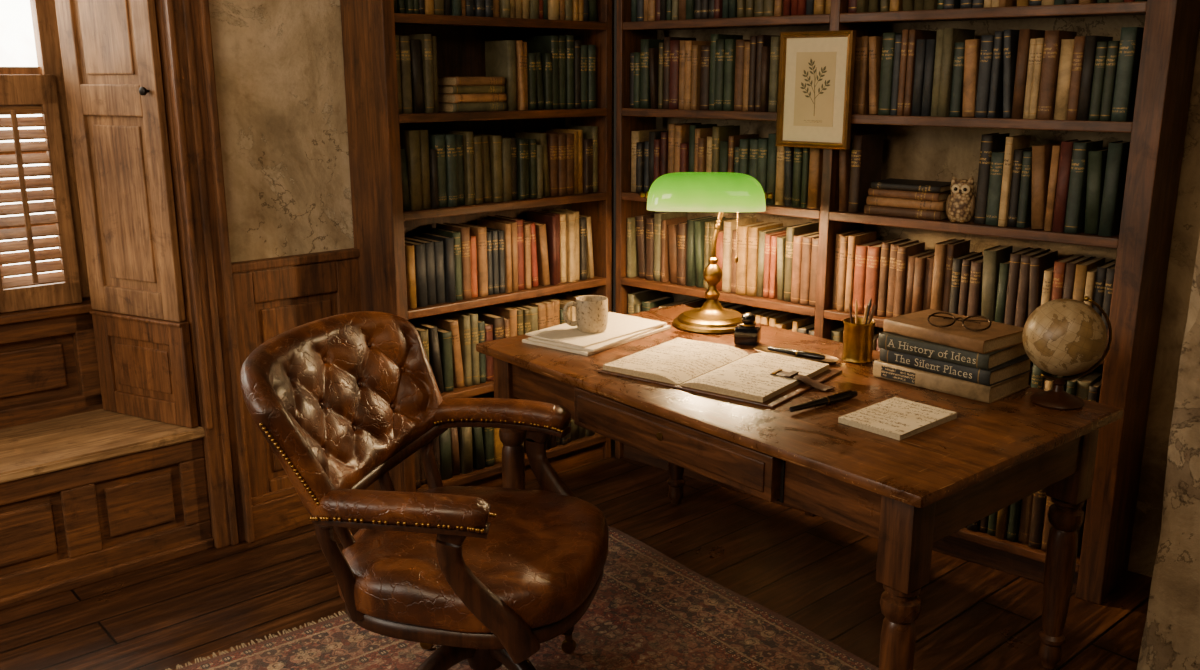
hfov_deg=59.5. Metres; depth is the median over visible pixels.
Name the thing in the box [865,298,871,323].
paintbrush
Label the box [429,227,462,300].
book
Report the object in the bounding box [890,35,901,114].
book
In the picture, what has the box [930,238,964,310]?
book
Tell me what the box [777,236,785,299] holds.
book
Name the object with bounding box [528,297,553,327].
book
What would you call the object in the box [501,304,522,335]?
book
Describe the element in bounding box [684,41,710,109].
book
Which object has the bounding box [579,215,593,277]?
book
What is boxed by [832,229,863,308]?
book
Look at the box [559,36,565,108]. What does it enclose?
book
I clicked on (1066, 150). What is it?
book
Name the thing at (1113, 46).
book
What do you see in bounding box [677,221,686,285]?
book
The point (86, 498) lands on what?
window seat
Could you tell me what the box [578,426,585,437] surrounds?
book
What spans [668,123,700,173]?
book
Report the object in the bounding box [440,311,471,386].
book
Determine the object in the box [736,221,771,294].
book
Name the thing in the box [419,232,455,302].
book
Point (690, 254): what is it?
book
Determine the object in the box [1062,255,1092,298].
book
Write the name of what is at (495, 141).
book
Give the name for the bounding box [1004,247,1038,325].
book
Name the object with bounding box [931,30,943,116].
book
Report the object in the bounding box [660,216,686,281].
book
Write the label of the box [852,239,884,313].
book
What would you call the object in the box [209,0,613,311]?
wall
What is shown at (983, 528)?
book
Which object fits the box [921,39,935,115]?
book
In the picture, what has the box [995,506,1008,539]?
book
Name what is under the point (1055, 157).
book
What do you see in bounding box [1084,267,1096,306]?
book
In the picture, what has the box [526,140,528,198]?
book
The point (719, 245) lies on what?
book
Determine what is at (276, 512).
baseboard
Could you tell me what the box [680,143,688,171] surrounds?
book
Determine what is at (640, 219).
book
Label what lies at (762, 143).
book
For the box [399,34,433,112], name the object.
book
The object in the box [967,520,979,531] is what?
book
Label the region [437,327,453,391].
book
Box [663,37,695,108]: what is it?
book
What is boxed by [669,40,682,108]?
book
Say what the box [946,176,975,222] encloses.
owl figurine
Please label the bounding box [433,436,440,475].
book
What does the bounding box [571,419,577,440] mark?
book
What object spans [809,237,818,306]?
book
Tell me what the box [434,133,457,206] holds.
book
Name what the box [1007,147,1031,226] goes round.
book
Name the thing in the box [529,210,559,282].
book
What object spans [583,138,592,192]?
book
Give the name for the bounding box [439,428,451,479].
book
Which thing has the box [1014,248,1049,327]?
book
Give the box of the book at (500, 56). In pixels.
[485,40,516,110]
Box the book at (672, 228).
[667,221,685,282]
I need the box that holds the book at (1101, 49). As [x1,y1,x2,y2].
[1088,42,1107,120]
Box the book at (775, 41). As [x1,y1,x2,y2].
[768,36,779,111]
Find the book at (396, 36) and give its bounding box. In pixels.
[395,35,401,113]
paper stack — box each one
[522,325,670,355]
[525,312,665,347]
[529,323,666,351]
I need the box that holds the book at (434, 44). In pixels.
[432,36,438,112]
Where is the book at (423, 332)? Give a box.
[414,325,428,359]
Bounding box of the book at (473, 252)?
[470,235,477,297]
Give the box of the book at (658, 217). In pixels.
[653,211,687,280]
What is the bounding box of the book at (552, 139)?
[533,132,557,195]
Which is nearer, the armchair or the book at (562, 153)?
the armchair
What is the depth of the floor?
3.29 m
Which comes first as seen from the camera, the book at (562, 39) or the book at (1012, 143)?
the book at (1012, 143)
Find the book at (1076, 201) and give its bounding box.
[1064,140,1102,233]
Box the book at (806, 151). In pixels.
[800,147,809,207]
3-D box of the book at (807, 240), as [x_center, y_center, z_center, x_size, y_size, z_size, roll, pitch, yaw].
[0.791,-0.245,3.829,0.038,0.247,0.179,12,18,39]
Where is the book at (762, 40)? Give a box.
[755,35,775,111]
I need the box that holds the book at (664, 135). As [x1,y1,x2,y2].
[660,132,667,175]
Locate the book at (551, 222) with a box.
[527,212,557,284]
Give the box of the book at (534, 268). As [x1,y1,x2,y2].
[523,221,538,286]
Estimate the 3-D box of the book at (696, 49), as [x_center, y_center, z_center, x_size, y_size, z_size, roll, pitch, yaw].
[0.398,-0.974,3.974,0.026,0.236,0.152,12,18,39]
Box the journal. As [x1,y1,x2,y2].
[597,338,841,407]
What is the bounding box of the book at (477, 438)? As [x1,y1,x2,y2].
[472,427,485,469]
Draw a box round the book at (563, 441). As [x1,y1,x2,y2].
[560,435,566,444]
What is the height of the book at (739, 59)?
0.252 m
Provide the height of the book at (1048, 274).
0.226 m
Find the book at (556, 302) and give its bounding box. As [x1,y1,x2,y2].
[535,296,559,325]
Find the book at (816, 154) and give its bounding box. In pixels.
[807,148,822,208]
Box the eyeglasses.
[927,312,991,330]
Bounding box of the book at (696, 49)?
[691,45,710,109]
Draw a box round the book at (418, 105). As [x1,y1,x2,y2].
[410,39,424,112]
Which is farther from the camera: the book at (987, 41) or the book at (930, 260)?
the book at (930, 260)
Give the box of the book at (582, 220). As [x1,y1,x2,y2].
[579,216,586,279]
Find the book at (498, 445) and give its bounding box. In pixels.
[494,428,502,463]
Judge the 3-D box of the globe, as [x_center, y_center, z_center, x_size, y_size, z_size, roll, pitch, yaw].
[1.197,0.039,2.717,0.200,0.288,0.200,-7,16,-27]
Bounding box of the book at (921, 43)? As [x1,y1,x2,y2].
[911,39,926,115]
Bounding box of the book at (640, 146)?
[636,142,644,192]
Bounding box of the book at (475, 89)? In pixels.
[438,85,504,93]
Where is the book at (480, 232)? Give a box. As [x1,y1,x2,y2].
[452,222,487,296]
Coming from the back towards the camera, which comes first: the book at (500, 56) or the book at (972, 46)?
the book at (500, 56)
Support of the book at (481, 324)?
on the bookcase at (381, 225)
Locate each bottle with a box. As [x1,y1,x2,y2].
[734,312,760,345]
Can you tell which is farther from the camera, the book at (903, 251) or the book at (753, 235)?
the book at (753, 235)
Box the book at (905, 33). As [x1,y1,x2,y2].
[897,30,908,115]
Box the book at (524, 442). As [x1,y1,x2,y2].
[523,430,526,452]
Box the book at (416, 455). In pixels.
[414,450,420,487]
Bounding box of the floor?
[0,439,1151,669]
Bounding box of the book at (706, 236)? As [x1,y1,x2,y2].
[703,218,726,288]
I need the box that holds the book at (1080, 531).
[1077,499,1086,555]
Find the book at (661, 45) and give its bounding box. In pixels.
[658,43,663,108]
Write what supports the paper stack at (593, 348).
on the paper stack at (526, 340)
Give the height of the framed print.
0.383 m
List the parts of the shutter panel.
knob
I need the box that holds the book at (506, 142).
[502,138,511,200]
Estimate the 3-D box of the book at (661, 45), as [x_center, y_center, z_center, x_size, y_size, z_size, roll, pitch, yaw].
[0.290,-1.012,4.101,0.020,0.247,0.183,12,18,39]
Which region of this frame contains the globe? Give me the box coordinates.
[1022,296,1111,409]
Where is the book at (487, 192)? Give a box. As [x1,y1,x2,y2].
[473,134,491,202]
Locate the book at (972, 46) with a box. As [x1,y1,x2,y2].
[962,39,980,116]
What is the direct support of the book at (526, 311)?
on the bookcase at (381, 225)
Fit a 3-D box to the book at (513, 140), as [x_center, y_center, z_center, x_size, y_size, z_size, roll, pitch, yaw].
[-0.380,-0.636,3.998,0.033,0.229,0.180,-12,19,-40]
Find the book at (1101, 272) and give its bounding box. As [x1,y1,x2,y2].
[1092,260,1115,316]
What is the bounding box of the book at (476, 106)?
[439,102,506,111]
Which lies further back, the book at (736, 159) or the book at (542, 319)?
the book at (542, 319)
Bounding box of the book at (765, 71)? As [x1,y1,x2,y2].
[760,47,770,111]
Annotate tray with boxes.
[753,346,839,364]
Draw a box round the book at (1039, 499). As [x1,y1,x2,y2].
[1028,488,1046,548]
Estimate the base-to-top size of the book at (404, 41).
0.256 m
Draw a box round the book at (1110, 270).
[1101,264,1115,351]
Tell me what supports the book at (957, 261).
on the bookcase at (1157, 129)
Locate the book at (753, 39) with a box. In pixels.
[748,36,756,111]
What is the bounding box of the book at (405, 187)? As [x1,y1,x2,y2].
[400,148,410,210]
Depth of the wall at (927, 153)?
3.42 m
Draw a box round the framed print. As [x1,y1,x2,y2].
[776,30,855,149]
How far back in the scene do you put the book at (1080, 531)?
3.33 m
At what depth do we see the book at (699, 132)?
3.99 m
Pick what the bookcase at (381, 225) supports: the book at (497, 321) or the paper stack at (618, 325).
the book at (497, 321)
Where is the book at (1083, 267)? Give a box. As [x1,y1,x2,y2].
[1072,257,1104,302]
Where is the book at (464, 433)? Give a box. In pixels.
[457,427,472,473]
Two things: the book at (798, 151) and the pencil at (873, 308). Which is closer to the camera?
the pencil at (873, 308)
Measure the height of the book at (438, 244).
0.226 m
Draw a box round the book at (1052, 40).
[1037,30,1076,119]
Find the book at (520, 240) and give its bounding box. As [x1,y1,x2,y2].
[488,215,523,289]
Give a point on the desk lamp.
(720, 192)
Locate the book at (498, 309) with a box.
[487,304,516,336]
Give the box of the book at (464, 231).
[436,222,471,299]
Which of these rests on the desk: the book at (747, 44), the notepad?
the notepad
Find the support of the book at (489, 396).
on the bookcase at (381, 225)
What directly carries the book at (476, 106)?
on the bookcase at (381, 225)
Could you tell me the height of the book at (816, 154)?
0.244 m
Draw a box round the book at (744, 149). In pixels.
[739,137,760,174]
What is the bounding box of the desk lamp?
[639,172,773,333]
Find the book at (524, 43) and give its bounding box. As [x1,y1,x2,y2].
[523,42,527,109]
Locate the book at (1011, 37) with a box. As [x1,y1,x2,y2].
[1003,29,1018,117]
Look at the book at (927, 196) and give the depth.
3.46 m
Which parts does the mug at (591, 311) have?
handle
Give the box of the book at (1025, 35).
[1011,29,1044,118]
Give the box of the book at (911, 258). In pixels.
[904,250,934,314]
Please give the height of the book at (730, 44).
0.254 m
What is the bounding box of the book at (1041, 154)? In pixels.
[1031,143,1060,228]
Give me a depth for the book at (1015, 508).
3.43 m
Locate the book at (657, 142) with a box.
[654,139,660,180]
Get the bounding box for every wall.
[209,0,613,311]
[655,15,1199,576]
[1137,233,1199,669]
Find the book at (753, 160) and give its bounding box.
[749,138,761,179]
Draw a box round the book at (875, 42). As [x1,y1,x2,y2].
[869,36,882,113]
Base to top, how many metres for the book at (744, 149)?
0.230 m
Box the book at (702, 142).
[697,137,706,171]
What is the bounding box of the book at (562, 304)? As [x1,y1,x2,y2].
[559,301,570,322]
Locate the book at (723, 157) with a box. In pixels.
[719,141,728,171]
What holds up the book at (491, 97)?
on the book at (476, 106)
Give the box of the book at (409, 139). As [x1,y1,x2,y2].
[400,129,422,209]
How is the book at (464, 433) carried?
on the bookcase at (381, 225)
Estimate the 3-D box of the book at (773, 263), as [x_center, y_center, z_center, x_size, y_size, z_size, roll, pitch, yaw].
[0.684,-0.262,3.925,0.023,0.233,0.154,12,18,39]
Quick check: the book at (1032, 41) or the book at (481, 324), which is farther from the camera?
the book at (481, 324)
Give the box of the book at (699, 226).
[694,217,724,286]
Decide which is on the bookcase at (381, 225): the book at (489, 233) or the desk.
the book at (489, 233)
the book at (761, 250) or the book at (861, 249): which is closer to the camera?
the book at (861, 249)
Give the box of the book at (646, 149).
[644,141,648,191]
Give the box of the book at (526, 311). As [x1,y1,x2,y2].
[500,302,530,334]
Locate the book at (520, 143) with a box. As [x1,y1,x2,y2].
[516,139,526,199]
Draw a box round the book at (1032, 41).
[1023,39,1035,118]
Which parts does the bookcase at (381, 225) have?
panel, shelf, panel, shelf, shelf, shelf, shelf, shelf, panel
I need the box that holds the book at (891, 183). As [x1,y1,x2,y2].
[871,178,950,192]
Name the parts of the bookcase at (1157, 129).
panel, shelf, shelf, shelf, shelf, shelf, shelf, shelf, shelf, shelf, panel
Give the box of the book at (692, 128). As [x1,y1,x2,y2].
[689,124,716,171]
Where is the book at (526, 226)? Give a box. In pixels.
[523,223,530,288]
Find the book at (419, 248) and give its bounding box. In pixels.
[405,239,427,306]
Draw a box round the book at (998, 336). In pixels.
[883,309,1022,353]
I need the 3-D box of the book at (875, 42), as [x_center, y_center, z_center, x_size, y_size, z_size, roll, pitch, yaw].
[0.954,-0.871,3.527,0.045,0.250,0.180,12,18,39]
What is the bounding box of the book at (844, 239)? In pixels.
[837,231,862,310]
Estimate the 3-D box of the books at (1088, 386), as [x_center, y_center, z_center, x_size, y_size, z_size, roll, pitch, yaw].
[0.501,-0.426,3.821,2.494,1.956,0.973,4,14,14]
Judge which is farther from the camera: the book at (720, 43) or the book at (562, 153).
the book at (562, 153)
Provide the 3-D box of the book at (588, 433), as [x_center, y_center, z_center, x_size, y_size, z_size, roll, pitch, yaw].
[-0.082,0.310,4.474,0.044,0.212,0.150,-12,18,-40]
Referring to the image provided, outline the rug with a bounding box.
[165,526,878,669]
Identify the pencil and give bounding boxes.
[849,304,852,322]
[855,299,857,323]
[863,304,867,323]
[868,305,875,323]
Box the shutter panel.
[55,0,185,321]
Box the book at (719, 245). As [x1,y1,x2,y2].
[716,230,723,290]
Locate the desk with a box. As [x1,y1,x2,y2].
[476,305,1122,669]
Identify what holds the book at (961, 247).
on the bookcase at (1157, 129)
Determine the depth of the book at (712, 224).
4.02 m
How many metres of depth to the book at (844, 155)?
3.60 m
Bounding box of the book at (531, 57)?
[527,53,535,109]
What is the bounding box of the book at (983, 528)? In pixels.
[979,516,988,532]
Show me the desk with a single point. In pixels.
(909, 494)
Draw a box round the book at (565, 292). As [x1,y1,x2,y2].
[565,292,582,295]
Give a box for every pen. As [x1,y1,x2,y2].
[767,347,825,359]
[789,390,857,411]
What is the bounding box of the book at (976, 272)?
[967,258,982,315]
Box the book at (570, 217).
[548,210,575,281]
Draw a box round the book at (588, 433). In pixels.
[586,429,594,435]
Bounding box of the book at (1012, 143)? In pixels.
[998,135,1030,226]
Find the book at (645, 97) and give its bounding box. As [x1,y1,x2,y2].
[640,39,663,108]
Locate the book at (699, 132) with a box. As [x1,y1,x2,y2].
[694,127,712,171]
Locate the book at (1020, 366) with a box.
[880,348,1030,385]
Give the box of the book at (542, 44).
[522,35,558,108]
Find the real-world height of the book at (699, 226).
0.258 m
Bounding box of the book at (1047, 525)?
[1041,496,1054,551]
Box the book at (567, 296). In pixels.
[555,292,577,301]
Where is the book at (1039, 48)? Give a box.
[1029,38,1043,118]
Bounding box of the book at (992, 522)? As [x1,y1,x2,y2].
[987,511,997,535]
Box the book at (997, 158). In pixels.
[985,150,1004,225]
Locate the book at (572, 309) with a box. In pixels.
[551,297,575,320]
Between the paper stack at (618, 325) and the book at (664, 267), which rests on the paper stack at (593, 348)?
the paper stack at (618, 325)
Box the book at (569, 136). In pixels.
[542,132,573,194]
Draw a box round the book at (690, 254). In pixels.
[686,216,717,285]
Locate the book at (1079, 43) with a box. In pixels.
[1066,36,1085,119]
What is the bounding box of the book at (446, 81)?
[438,77,504,85]
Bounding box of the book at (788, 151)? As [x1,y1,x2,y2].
[784,146,793,205]
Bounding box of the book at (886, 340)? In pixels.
[878,332,1026,370]
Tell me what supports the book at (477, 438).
on the bookcase at (381, 225)
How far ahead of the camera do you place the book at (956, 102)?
3.29 m
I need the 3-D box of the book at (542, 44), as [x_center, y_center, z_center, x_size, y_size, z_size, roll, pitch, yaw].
[-0.227,-1.011,4.047,0.036,0.272,0.189,-12,18,-40]
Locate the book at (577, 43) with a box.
[574,40,580,108]
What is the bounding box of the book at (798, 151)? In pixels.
[792,147,802,207]
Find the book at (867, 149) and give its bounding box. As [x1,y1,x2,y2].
[848,133,883,212]
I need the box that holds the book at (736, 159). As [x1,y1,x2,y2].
[734,146,739,172]
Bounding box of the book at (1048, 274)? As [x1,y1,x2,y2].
[1041,267,1053,304]
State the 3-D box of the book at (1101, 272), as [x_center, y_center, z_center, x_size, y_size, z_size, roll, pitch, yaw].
[1.546,-0.094,3.214,0.027,0.252,0.174,12,18,39]
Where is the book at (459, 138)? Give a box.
[441,133,464,204]
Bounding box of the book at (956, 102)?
[949,42,964,116]
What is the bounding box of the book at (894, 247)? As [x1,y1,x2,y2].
[886,239,918,317]
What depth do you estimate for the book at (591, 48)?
4.09 m
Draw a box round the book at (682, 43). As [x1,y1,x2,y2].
[679,41,684,109]
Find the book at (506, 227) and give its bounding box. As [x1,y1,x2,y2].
[477,219,511,292]
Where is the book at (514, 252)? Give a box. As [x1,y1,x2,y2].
[483,217,517,291]
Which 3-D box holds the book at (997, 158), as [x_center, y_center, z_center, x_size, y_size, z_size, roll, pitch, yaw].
[1.283,-0.470,3.337,0.041,0.226,0.164,12,18,40]
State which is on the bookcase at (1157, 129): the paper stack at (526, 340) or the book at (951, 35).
the book at (951, 35)
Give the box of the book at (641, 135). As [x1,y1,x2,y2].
[631,129,665,191]
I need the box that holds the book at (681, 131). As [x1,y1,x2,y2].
[674,124,700,172]
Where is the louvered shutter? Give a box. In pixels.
[0,75,81,312]
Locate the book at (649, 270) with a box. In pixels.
[645,217,653,279]
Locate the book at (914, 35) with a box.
[903,30,936,115]
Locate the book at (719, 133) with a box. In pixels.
[711,125,739,171]
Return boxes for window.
[0,0,89,299]
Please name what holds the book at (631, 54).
on the bookcase at (1157, 129)
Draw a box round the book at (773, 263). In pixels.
[769,233,785,298]
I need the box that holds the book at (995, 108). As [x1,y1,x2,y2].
[988,31,1003,117]
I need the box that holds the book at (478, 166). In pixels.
[473,136,483,203]
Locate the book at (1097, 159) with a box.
[1084,148,1107,233]
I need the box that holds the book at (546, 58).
[541,53,552,109]
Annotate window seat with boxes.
[0,409,213,610]
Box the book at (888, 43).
[878,33,901,114]
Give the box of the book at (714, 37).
[709,34,742,109]
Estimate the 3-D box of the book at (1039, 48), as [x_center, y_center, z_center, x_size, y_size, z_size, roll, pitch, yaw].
[1.343,-0.775,3.179,0.022,0.235,0.144,12,18,39]
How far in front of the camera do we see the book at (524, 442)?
4.23 m
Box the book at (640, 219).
[635,212,659,277]
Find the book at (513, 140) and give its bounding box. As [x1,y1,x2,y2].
[502,137,516,199]
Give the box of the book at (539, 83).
[528,52,544,109]
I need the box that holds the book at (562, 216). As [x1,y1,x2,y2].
[543,211,565,282]
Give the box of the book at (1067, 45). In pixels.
[1053,39,1074,119]
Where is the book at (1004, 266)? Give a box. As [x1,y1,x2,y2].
[995,260,1009,323]
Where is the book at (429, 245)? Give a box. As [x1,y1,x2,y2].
[404,236,435,304]
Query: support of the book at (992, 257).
on the bookcase at (1157, 129)
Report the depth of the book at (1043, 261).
3.25 m
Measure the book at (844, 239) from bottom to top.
0.264 m
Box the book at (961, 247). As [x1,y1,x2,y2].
[942,240,969,311]
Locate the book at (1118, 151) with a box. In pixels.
[1098,140,1129,235]
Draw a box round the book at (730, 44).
[723,39,742,110]
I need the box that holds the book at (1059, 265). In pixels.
[1050,254,1082,300]
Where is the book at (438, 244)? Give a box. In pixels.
[414,235,444,303]
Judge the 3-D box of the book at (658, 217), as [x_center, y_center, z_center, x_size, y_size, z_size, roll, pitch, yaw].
[0.284,-0.365,4.263,0.036,0.271,0.182,12,18,39]
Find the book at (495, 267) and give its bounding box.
[486,228,498,293]
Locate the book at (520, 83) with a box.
[516,40,525,109]
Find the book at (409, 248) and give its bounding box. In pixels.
[405,243,416,307]
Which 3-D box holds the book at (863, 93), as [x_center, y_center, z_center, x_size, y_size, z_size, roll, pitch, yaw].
[0.928,-0.877,3.551,0.024,0.252,0.180,12,18,39]
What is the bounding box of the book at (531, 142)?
[511,137,536,198]
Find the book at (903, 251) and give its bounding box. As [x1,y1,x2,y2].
[893,241,924,316]
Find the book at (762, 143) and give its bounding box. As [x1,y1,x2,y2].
[757,138,767,202]
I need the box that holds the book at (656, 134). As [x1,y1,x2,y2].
[648,131,667,192]
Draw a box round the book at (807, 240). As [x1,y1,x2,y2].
[799,233,818,304]
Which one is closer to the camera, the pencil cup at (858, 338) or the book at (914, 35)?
the pencil cup at (858, 338)
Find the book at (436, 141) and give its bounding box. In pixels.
[428,134,446,207]
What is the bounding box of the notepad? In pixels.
[838,397,956,440]
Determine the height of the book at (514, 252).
0.265 m
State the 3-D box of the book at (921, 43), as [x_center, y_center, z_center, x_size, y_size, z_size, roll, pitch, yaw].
[1.068,-0.838,3.422,0.030,0.239,0.154,12,18,40]
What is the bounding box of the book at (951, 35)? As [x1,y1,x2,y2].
[938,28,974,116]
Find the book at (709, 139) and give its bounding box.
[706,136,711,171]
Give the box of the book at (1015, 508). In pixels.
[1006,499,1021,541]
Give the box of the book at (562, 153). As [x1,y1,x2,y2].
[550,133,566,195]
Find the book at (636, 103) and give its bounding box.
[633,52,640,107]
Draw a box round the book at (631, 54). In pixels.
[630,53,633,107]
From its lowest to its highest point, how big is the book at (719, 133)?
0.271 m
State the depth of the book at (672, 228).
4.16 m
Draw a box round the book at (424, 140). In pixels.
[405,128,430,208]
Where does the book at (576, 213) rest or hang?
on the bookcase at (381, 225)
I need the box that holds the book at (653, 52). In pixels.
[649,48,658,108]
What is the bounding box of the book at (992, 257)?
[981,245,1012,321]
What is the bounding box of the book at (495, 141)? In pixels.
[478,134,502,201]
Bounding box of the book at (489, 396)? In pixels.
[480,394,503,444]
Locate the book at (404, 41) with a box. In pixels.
[399,36,412,113]
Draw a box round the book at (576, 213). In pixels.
[549,208,579,280]
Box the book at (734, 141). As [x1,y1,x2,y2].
[728,134,758,172]
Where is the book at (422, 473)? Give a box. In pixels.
[419,449,425,484]
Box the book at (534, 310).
[507,301,537,331]
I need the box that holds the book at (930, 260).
[923,255,933,309]
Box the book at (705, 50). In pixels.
[700,45,709,109]
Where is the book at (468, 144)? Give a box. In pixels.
[439,130,474,204]
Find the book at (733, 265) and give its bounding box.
[731,229,737,292]
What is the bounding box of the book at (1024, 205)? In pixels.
[1016,150,1031,227]
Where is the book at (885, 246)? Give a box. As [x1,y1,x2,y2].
[877,238,908,316]
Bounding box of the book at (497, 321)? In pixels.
[470,309,503,339]
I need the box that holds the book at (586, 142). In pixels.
[583,139,589,192]
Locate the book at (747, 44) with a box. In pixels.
[742,42,749,110]
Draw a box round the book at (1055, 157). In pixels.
[1044,144,1060,230]
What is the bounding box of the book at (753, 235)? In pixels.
[746,222,782,295]
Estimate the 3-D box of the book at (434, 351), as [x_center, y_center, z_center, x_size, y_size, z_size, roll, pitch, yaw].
[-0.653,0.077,3.911,0.052,0.255,0.182,-12,18,-40]
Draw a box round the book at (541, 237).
[523,220,549,285]
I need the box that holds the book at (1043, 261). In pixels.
[1028,250,1057,316]
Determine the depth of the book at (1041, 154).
3.19 m
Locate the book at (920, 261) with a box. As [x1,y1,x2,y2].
[911,252,934,312]
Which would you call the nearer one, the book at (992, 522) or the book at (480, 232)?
the book at (992, 522)
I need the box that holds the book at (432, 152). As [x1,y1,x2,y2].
[429,148,438,208]
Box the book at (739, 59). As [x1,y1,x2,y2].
[734,40,749,110]
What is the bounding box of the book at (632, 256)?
[627,217,638,277]
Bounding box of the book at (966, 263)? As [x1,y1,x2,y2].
[958,253,982,315]
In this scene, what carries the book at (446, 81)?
on the book at (475, 89)
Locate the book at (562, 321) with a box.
[560,308,564,323]
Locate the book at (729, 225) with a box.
[722,216,756,291]
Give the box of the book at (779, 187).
[775,146,783,205]
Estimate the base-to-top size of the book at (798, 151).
0.228 m
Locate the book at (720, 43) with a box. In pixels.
[714,39,724,110]
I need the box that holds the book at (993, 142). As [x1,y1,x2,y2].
[974,133,1009,223]
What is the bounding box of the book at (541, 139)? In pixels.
[515,132,549,196]
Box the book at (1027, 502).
[1018,494,1033,543]
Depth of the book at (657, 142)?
4.10 m
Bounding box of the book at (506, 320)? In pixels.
[504,317,509,337]
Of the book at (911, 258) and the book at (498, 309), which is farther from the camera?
the book at (498, 309)
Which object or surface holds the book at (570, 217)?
on the bookcase at (381, 225)
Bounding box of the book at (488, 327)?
[485,322,493,380]
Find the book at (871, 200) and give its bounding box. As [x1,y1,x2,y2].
[866,196,946,210]
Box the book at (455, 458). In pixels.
[450,427,460,474]
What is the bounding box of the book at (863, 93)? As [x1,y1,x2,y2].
[857,36,872,114]
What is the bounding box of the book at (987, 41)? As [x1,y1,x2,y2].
[975,35,994,117]
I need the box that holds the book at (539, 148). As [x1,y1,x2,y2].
[536,144,542,197]
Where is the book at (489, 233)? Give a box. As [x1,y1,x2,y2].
[487,231,492,294]
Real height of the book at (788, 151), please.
0.229 m
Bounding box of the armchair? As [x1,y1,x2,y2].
[240,311,608,669]
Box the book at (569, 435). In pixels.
[567,419,570,442]
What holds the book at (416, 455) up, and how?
on the bookcase at (381, 225)
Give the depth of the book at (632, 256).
4.28 m
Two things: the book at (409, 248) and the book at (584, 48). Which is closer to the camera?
the book at (409, 248)
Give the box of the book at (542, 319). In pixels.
[517,299,546,329]
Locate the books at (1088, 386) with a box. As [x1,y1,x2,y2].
[394,0,1146,402]
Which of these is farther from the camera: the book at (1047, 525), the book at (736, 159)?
the book at (736, 159)
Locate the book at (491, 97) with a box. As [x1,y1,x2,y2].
[438,93,506,102]
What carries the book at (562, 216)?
on the bookcase at (381, 225)
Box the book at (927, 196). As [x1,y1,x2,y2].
[868,188,950,201]
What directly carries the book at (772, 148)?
on the bookcase at (1157, 129)
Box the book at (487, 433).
[482,427,494,466]
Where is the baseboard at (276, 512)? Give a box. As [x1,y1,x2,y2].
[251,483,373,539]
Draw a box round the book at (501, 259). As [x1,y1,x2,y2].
[486,227,504,292]
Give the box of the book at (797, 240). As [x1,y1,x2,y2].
[791,230,818,303]
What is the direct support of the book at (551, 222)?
on the bookcase at (381, 225)
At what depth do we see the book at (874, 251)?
3.60 m
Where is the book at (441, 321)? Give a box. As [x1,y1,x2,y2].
[425,314,464,387]
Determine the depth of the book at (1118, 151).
3.06 m
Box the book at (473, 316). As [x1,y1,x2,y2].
[458,310,479,384]
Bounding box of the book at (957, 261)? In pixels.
[949,251,981,313]
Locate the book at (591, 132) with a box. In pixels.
[569,125,597,191]
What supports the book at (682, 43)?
on the bookcase at (1157, 129)
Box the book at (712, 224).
[708,218,736,288]
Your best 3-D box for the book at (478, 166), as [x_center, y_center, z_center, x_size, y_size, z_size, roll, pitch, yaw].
[-0.488,-0.611,3.866,0.036,0.244,0.155,-12,19,-40]
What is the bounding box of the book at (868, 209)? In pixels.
[864,205,948,220]
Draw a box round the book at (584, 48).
[581,45,587,108]
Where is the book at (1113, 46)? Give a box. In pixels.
[1099,41,1119,120]
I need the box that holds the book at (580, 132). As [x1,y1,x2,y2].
[551,128,582,193]
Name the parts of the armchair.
post, backrest, rail, armrest, arm rail, nailhead trim, post, seat, seat frame, armrest, arm rail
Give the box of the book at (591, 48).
[588,45,595,108]
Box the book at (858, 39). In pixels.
[852,37,861,113]
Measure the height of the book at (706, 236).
0.259 m
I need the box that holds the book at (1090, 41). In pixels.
[1077,36,1112,120]
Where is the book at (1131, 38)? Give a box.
[1111,27,1143,121]
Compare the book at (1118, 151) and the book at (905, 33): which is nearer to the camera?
the book at (1118, 151)
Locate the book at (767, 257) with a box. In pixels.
[763,230,785,297]
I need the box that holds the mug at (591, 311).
[563,295,607,333]
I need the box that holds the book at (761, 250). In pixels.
[757,226,786,296]
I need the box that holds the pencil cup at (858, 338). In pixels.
[841,317,875,363]
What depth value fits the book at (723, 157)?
3.90 m
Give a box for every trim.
[90,310,198,427]
[161,0,254,548]
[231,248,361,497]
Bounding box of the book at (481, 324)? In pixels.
[478,320,485,382]
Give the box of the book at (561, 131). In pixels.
[546,130,577,193]
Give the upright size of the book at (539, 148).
0.200 m
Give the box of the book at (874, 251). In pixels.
[864,240,888,315]
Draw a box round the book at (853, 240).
[844,231,876,311]
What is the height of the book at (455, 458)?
0.208 m
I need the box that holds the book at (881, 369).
[873,359,1030,403]
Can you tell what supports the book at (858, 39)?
on the bookcase at (1157, 129)
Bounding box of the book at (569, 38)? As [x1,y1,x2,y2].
[559,35,574,108]
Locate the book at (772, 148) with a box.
[766,133,776,204]
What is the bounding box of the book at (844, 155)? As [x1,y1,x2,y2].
[839,131,868,211]
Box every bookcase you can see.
[340,0,611,491]
[615,0,1199,603]
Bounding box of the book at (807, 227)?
[783,222,818,301]
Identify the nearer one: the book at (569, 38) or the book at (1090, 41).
the book at (1090, 41)
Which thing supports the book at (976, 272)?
on the bookcase at (1157, 129)
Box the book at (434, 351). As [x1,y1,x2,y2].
[408,319,443,392]
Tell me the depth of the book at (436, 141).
3.71 m
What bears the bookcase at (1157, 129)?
on the floor
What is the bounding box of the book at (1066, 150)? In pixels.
[1052,139,1085,231]

